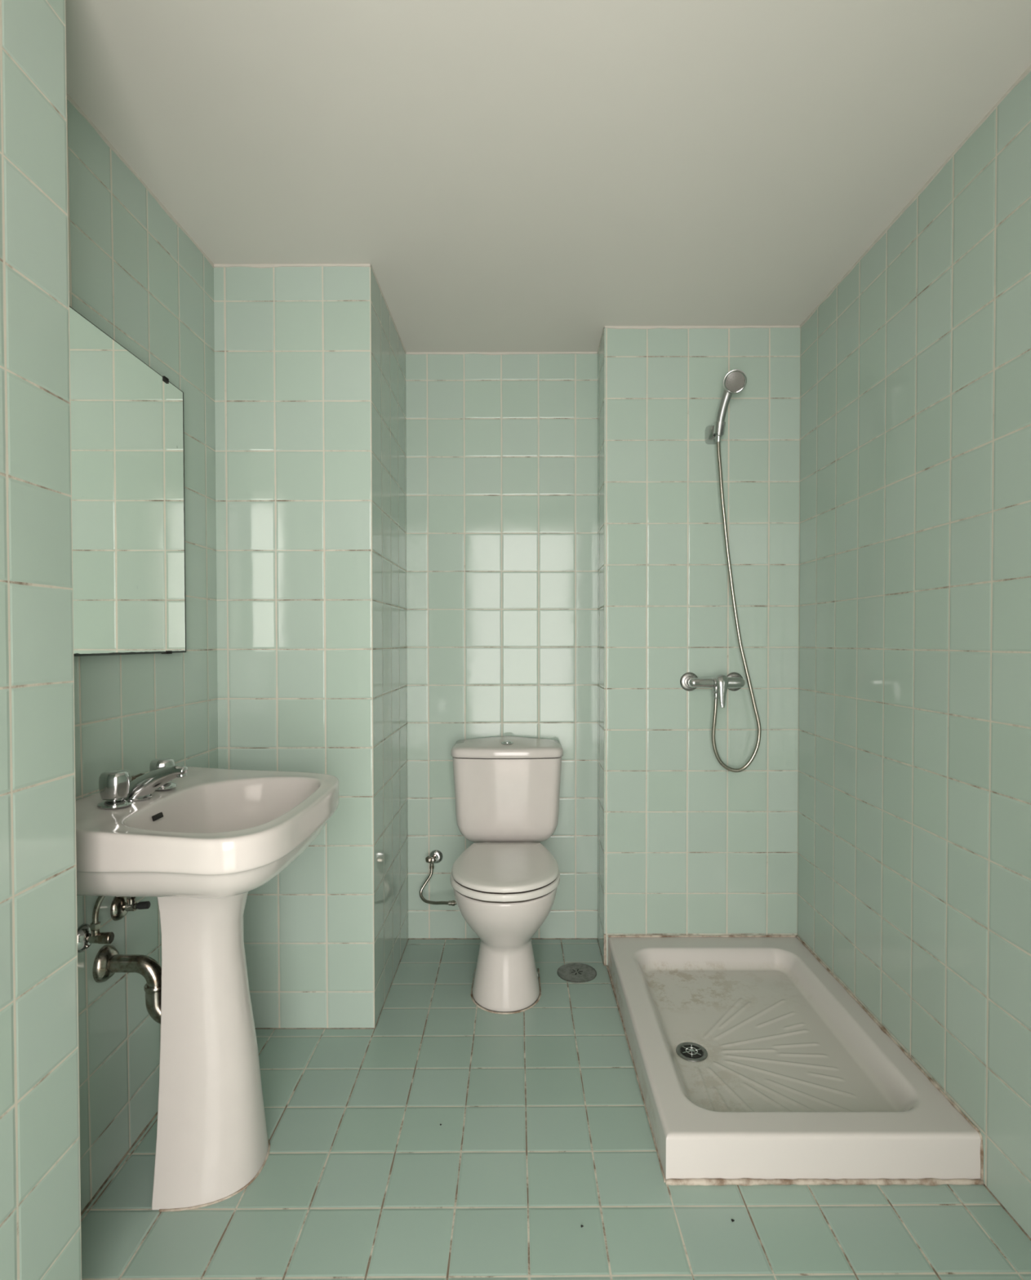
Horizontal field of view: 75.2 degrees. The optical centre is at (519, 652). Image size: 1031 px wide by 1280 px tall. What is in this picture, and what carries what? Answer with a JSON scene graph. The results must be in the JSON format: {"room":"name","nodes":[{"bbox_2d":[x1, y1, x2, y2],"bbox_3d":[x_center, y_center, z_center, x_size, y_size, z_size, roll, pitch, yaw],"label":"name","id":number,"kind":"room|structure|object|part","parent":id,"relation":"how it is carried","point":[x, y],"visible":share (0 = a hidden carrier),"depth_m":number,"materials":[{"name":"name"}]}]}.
{"room":"bathroom","nodes":[
{"label":"bathroom","id":0,"kind":"room"},
{"bbox_2d":[0,0,81,1279],"bbox_3d":[-0.752,0.020,0.445,0.050,2.317,1.288,0,1,0],"label":"wall","id":1,"kind":"structure","parent":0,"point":[40,1185],"depth_m":1.00,"materials":[{"name":"green tile"}]},
{"bbox_2d":[66,99,217,1212],"bbox_3d":[-0.965,0.003,1.526,0.119,2.317,1.049,0,1,0],"label":"wall","id":2,"kind":"structure","parent":0,"point":[134,273],"depth_m":1.60,"materials":[{"name":"green tile"}]},
{"bbox_2d":[77,896,114,952],"bbox_3d":[-0.877,0.533,1.399,0.084,0.186,0.058,0,1,0],"label":"angle valve","id":3,"kind":"object","parent":2,"relation":"attached to","point":[87,934],"visible":0.76,"depth_m":1.39,"materials":[{"name":"silver metal"}]},
{"bbox_3d":[-0.867,0.598,1.400,0.024,0.024,0.024,0,1,0],"label":"handle","id":4,"kind":"part","parent":3,"relation":"part of","materials":[{"name":"silver metal"}]},
{"bbox_2d":[80,1111,157,1216],"bbox_3d":[-0.911,1.160,1.580,0.008,0.009,0.939,0,1,-1],"label":"baseboard","id":5,"kind":"structure","parent":2,"relation":"attached to","point":[156,1113],"depth_m":1.51,"materials":[{"name":"green tile"}]},
{"bbox_2d":[69,306,186,656],"bbox_3d":[-0.904,-0.344,1.495,0.018,0.703,0.620,0,1,-1],"label":"wall mirror","id":6,"kind":"object","parent":2,"relation":"attached to","point":[127,434],"visible":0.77,"depth_m":1.52,"materials":[{"name":"clear glass"}]},
{"bbox_2d":[110,896,150,920],"bbox_3d":[-0.878,0.519,1.527,0.081,0.184,0.063,0,1,0],"label":"angle valve","id":7,"kind":"object","parent":2,"relation":"attached to","point":[120,906],"visible":0.51,"depth_m":1.52,"materials":[{"name":"silver metal"}]},
{"bbox_3d":[-0.860,0.578,1.528,0.029,0.018,0.017,0,1,0],"label":"handle","id":8,"kind":"part","parent":7,"relation":"part of","materials":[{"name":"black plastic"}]},
{"bbox_2d":[66,93,214,267],"bbox_3d":[-0.931,-1.151,1.542,0.002,0.012,0.939,0,1,1],"label":"trim","id":9,"kind":"structure","parent":2,"relation":"attached to","point":[69,99],"depth_m":1.60,"materials":[{"name":"paint"}]},
{"bbox_2d":[213,266,374,1027],"bbox_3d":[-0.683,-0.007,2.050,0.471,2.317,0.040,0,1,0],"label":"wall","id":10,"kind":"structure","parent":0,"point":[293,368],"depth_m":2.03,"materials":[{"name":"green tile"}]},
{"bbox_2d":[213,263,370,268],"bbox_3d":[-0.685,-1.159,2.010,0.471,0.012,0.002,0,1,0],"label":"trim","id":11,"kind":"structure","parent":10,"relation":"attached to","point":[251,265],"depth_m":2.01,"materials":[{"name":"paint"}]},
{"bbox_2d":[255,1027,374,1029],"bbox_3d":[-0.681,1.152,2.049,0.471,0.005,0.005,0,1,0],"label":"baseboard","id":12,"kind":"structure","parent":10,"relation":"attached to","point":[255,1028],"depth_m":2.05,"materials":[{"name":"green tile"}]},
{"bbox_2d":[370,265,408,1026],"bbox_3d":[-0.466,-0.012,2.338,0.040,2.317,0.615,0,1,0],"label":"wall","id":13,"kind":"structure","parent":0,"point":[388,354],"depth_m":2.27,"materials":[{"name":"green tile"}]},
{"bbox_2d":[370,266,406,353],"bbox_3d":[-0.448,-1.165,2.318,0.002,0.011,0.616,0,1,0],"label":"trim","id":14,"kind":"structure","parent":13,"relation":"attached to","point":[371,266],"depth_m":2.26,"materials":[{"name":"paint"}]},
{"bbox_2d":[374,938,408,1028],"bbox_3d":[-0.445,1.147,2.357,0.005,0.006,0.616,0,1,0],"label":"baseboard","id":15,"kind":"structure","parent":13,"relation":"attached to","point":[408,939],"depth_m":2.32,"materials":[{"name":"green tile"}]},
{"bbox_2d":[405,353,597,938],"bbox_3d":[-0.070,-0.018,2.685,0.752,2.317,0.080,0,1,0],"label":"wall","id":16,"kind":"structure","parent":0,"point":[502,450],"depth_m":2.64,"materials":[{"name":"green tile"}]},
{"bbox_2d":[425,849,443,869],"bbox_3d":[-0.337,0.814,2.621,0.061,0.059,0.076,0,1,0],"label":"supply valve","id":17,"kind":"object","parent":16,"relation":"attached to","point":[436,856],"visible":1,"depth_m":2.65,"materials":[{"name":"silver metal"}]},
{"bbox_3d":[-0.353,0.802,2.597,0.028,0.028,0.027,0,1,14],"label":"handle","id":18,"kind":"part","parent":17,"relation":"part of","materials":[{"name":"silver metal"}]},
{"bbox_2d":[405,351,597,355],"bbox_3d":[-0.072,-1.171,2.624,0.752,0.012,0.002,0,1,0],"label":"trim","id":19,"kind":"structure","parent":16,"relation":"attached to","point":[436,353],"depth_m":2.62,"materials":[{"name":"paint"}]},
{"bbox_2d":[408,937,597,939],"bbox_3d":[-0.068,1.141,2.664,0.752,0.007,0.006,0,1,0],"label":"baseboard","id":20,"kind":"structure","parent":16,"relation":"attached to","point":[408,938],"depth_m":2.66,"materials":[{"name":"green tile"}]},
{"bbox_2d":[65,0,1030,352],"bbox_3d":[0.050,-1.193,1.225,2.500,0.080,3.010,0,1,0],"label":"ceiling","id":21,"kind":"structure","parent":0,"point":[508,175],"depth_m":1.49,"materials":[{"name":"paint"}]},
{"bbox_2d":[80,938,1030,1279],"bbox_3d":[0.054,1.204,1.235,2.500,0.080,3.070,0,1,0],"label":"floor","id":22,"kind":"structure","parent":0,"point":[544,1133],"depth_m":1.44,"materials":[{"name":"green tile"}]},
{"bbox_2d":[75,766,339,1212],"bbox_3d":[-0.676,0.722,1.508,0.484,0.883,0.672,0,1,0],"label":"washbasin","id":23,"kind":"object","parent":22,"relation":"on","point":[198,846],"visible":0.92,"depth_m":1.43,"materials":[{"name":"white ceramic"}]},
{"bbox_2d":[92,944,161,1024],"bbox_3d":[-0.802,0.660,1.479,0.238,0.332,0.078,0,1,-4],"label":"trap","id":24,"kind":"object","parent":23,"relation":"attached to","point":[108,962],"visible":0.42,"depth_m":1.46,"materials":[{"name":"silver metal"}]},
{"bbox_2d":[97,757,187,808],"bbox_3d":[-0.799,0.284,1.471,0.146,0.080,0.229,0,1,0],"label":"mixer tap","id":25,"kind":"object","parent":23,"relation":"on","point":[115,787],"visible":1,"depth_m":1.44,"materials":[{"name":"silver metal"}]},
{"bbox_3d":[-0.837,0.315,1.459,0.063,0.004,0.063,0,1,0],"label":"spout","id":26,"kind":"part","parent":25,"relation":"part of","materials":[{"name":"silver metal"}]},
{"bbox_3d":[-0.795,0.285,1.458,0.139,0.078,0.058,0,1,0],"label":"spout","id":27,"kind":"part","parent":25,"relation":"part of","materials":[{"name":"silver metal"}]},
{"bbox_2d":[149,757,177,790],"bbox_3d":[-0.831,0.281,1.556,0.059,0.068,0.059,0,1,0],"label":"tap","id":28,"kind":"object","parent":25,"relation":"on","point":[157,763],"depth_m":1.54,"materials":[{"name":"silver metal"}]},
{"bbox_2d":[75,766,339,898],"bbox_3d":[-0.677,0.402,1.503,0.484,0.198,0.674,0,1,0],"label":"basin","id":29,"kind":"object","parent":23,"relation":"in","point":[220,833],"depth_m":1.27,"materials":[{"name":"white ceramic"}]},
{"bbox_2d":[450,735,563,1013],"bbox_3d":[-0.048,0.742,2.322,0.418,0.814,0.663,0,1,0],"label":"toilet","id":30,"kind":"object","parent":22,"relation":"on","point":[504,884],"visible":1,"depth_m":2.27,"materials":[{"name":"white ceramic"}]},
{"bbox_2d":[419,868,457,906],"bbox_3d":[-0.250,0.904,2.554,0.295,0.122,0.064,0,1,20],"label":"supply hose","id":31,"kind":"object","parent":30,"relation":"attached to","point":[453,903],"visible":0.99,"depth_m":2.57,"materials":[{"name":"metal"}]},
{"bbox_3d":[-0.048,0.704,2.220,0.349,0.020,0.448,0,1,0],"label":"seat lid","id":32,"kind":"part","parent":30,"relation":"part of","materials":[{"name":"white plastic"}]},
{"bbox_3d":[-0.047,0.945,2.302,0.340,0.404,0.608,0,1,0],"label":"bowl","id":33,"kind":"part","parent":30,"relation":"part of","materials":[{"name":"white ceramic"}]},
{"bbox_3d":[-0.048,0.359,2.542,0.418,0.054,0.206,0,1,0],"label":"tank lid","id":34,"kind":"part","parent":30,"relation":"part of","materials":[{"name":"white ceramic"}]},
{"bbox_3d":[-0.048,0.554,2.549,0.407,0.328,0.198,0,1,0],"label":"tank","id":35,"kind":"part","parent":30,"relation":"part of","materials":[{"name":"white ceramic"}]},
{"bbox_2d":[557,963,596,982],"bbox_3d":[0.203,1.143,2.391,0.141,0.004,0.141,0,1,0],"label":"floor drain","id":36,"kind":"object","parent":22,"relation":"on","point":[571,972],"visible":1,"depth_m":2.39,"materials":[{"name":"metal"}]},
{"bbox_2d":[603,933,984,1186],"bbox_3d":[0.660,1.096,1.952,0.714,0.119,1.002,0,1,0],"label":"shower tray","id":37,"kind":"object","parent":22,"relation":"on","point":[754,1064],"visible":1,"depth_m":1.72,"materials":[{"name":"ceramic"}]},
{"bbox_2d":[597,331,604,962],"bbox_3d":[0.326,-0.016,2.537,0.040,2.317,0.214,0,1,0],"label":"wall","id":38,"kind":"structure","parent":0,"point":[601,351],"depth_m":2.53,"materials":[{"name":"green tile"}]},
{"bbox_2d":[597,326,604,352],"bbox_3d":[0.303,-1.170,2.518,0.002,0.011,0.215,0,1,0],"label":"trim","id":39,"kind":"structure","parent":38,"relation":"attached to","point":[604,326],"depth_m":2.49,"materials":[{"name":"paint"}]},
{"bbox_2d":[604,327,799,964],"bbox_3d":[0.658,-0.015,2.449,0.704,2.317,0.040,0,1,0],"label":"wall","id":40,"kind":"structure","parent":0,"point":[695,846],"depth_m":2.43,"materials":[{"name":"green tile"}]},
{"bbox_2d":[604,325,799,328],"bbox_3d":[0.656,-1.168,2.408,0.704,0.012,0.002,0,1,0],"label":"trim","id":41,"kind":"structure","parent":40,"relation":"attached to","point":[606,326],"depth_m":2.41,"materials":[{"name":"paint"}]},
{"bbox_2d":[680,672,745,707],"bbox_3d":[0.696,0.133,2.376,0.230,0.119,0.110,0,1,0],"label":"shower mixer","id":42,"kind":"object","parent":40,"relation":"attached to","point":[689,682],"visible":1,"depth_m":2.35,"materials":[{"name":"silver metal"}]},
{"bbox_3d":[0.708,0.136,2.342,0.043,0.114,0.044,0,1,0],"label":"lever","id":43,"kind":"part","parent":42,"relation":"part of","materials":[{"name":"silver metal"}]},
{"bbox_2d":[711,435,761,772],"bbox_3d":[0.769,-0.170,2.376,0.178,1.200,0.033,0,1,-6],"label":"shower hose","id":44,"kind":"object","parent":42,"relation":"attached to","point":[718,438],"visible":1,"depth_m":2.37,"materials":[{"name":"metal"}]},
{"bbox_2d":[704,421,725,444],"bbox_3d":[0.695,-0.781,2.377,0.057,0.064,0.078,0,1,0],"label":"bracket","id":45,"kind":"object","parent":40,"relation":"attached to","point":[710,431],"visible":0.8,"depth_m":2.38,"materials":[{"name":"silver metal"}]},
{"bbox_3d":[0.693,-0.781,2.396,0.052,0.064,0.040,0,1,0],"label":"wall plate","id":46,"kind":"part","parent":45,"relation":"part of","materials":[{"name":"silver metal"}]},
{"bbox_2d":[713,421,725,435],"bbox_3d":[0.703,-0.787,2.357,0.042,0.045,0.040,0,1,0],"label":"holder","id":47,"kind":"object","parent":45,"relation":"on","point":[716,425],"depth_m":2.34,"materials":[{"name":"silver metal"}]},
{"bbox_2d":[715,368,746,436],"bbox_3d":[0.724,-0.863,2.316,0.113,0.208,0.064,1,1,36],"label":"handset","id":48,"kind":"object","parent":45,"relation":"on","point":[735,381],"visible":1,"depth_m":2.31,"materials":[{"name":"silver metal"}]},
{"bbox_3d":[0.713,-0.837,2.343,0.063,0.155,0.032,1,1,41],"label":"handle","id":49,"kind":"part","parent":48,"relation":"part of","materials":[{"name":"silver metal"}]},
{"bbox_2d":[796,71,1030,1238],"bbox_3d":[1.048,0.006,1.128,0.080,2.317,2.660,0,1,0],"label":"wall","id":50,"kind":"structure","parent":0,"point":[914,754],"depth_m":1.65,"materials":[{"name":"green tile"}]},
{"bbox_2d":[800,64,1030,328],"bbox_3d":[1.005,-1.147,1.094,0.002,0.012,2.630,0,1,0],"label":"trim","id":51,"kind":"structure","parent":50,"relation":"attached to","point":[1028,70],"depth_m":1.66,"materials":[{"name":"paint"}]},
{"bbox_2d":[983,1184,1030,1240],"bbox_3d":[1.009,1.173,0.641,0.006,0.008,1.646,0,1,0],"label":"baseboard","id":52,"kind":"structure","parent":50,"relation":"attached to","point":[984,1185],"depth_m":1.38,"materials":[{"name":"green tile"}]}
]}

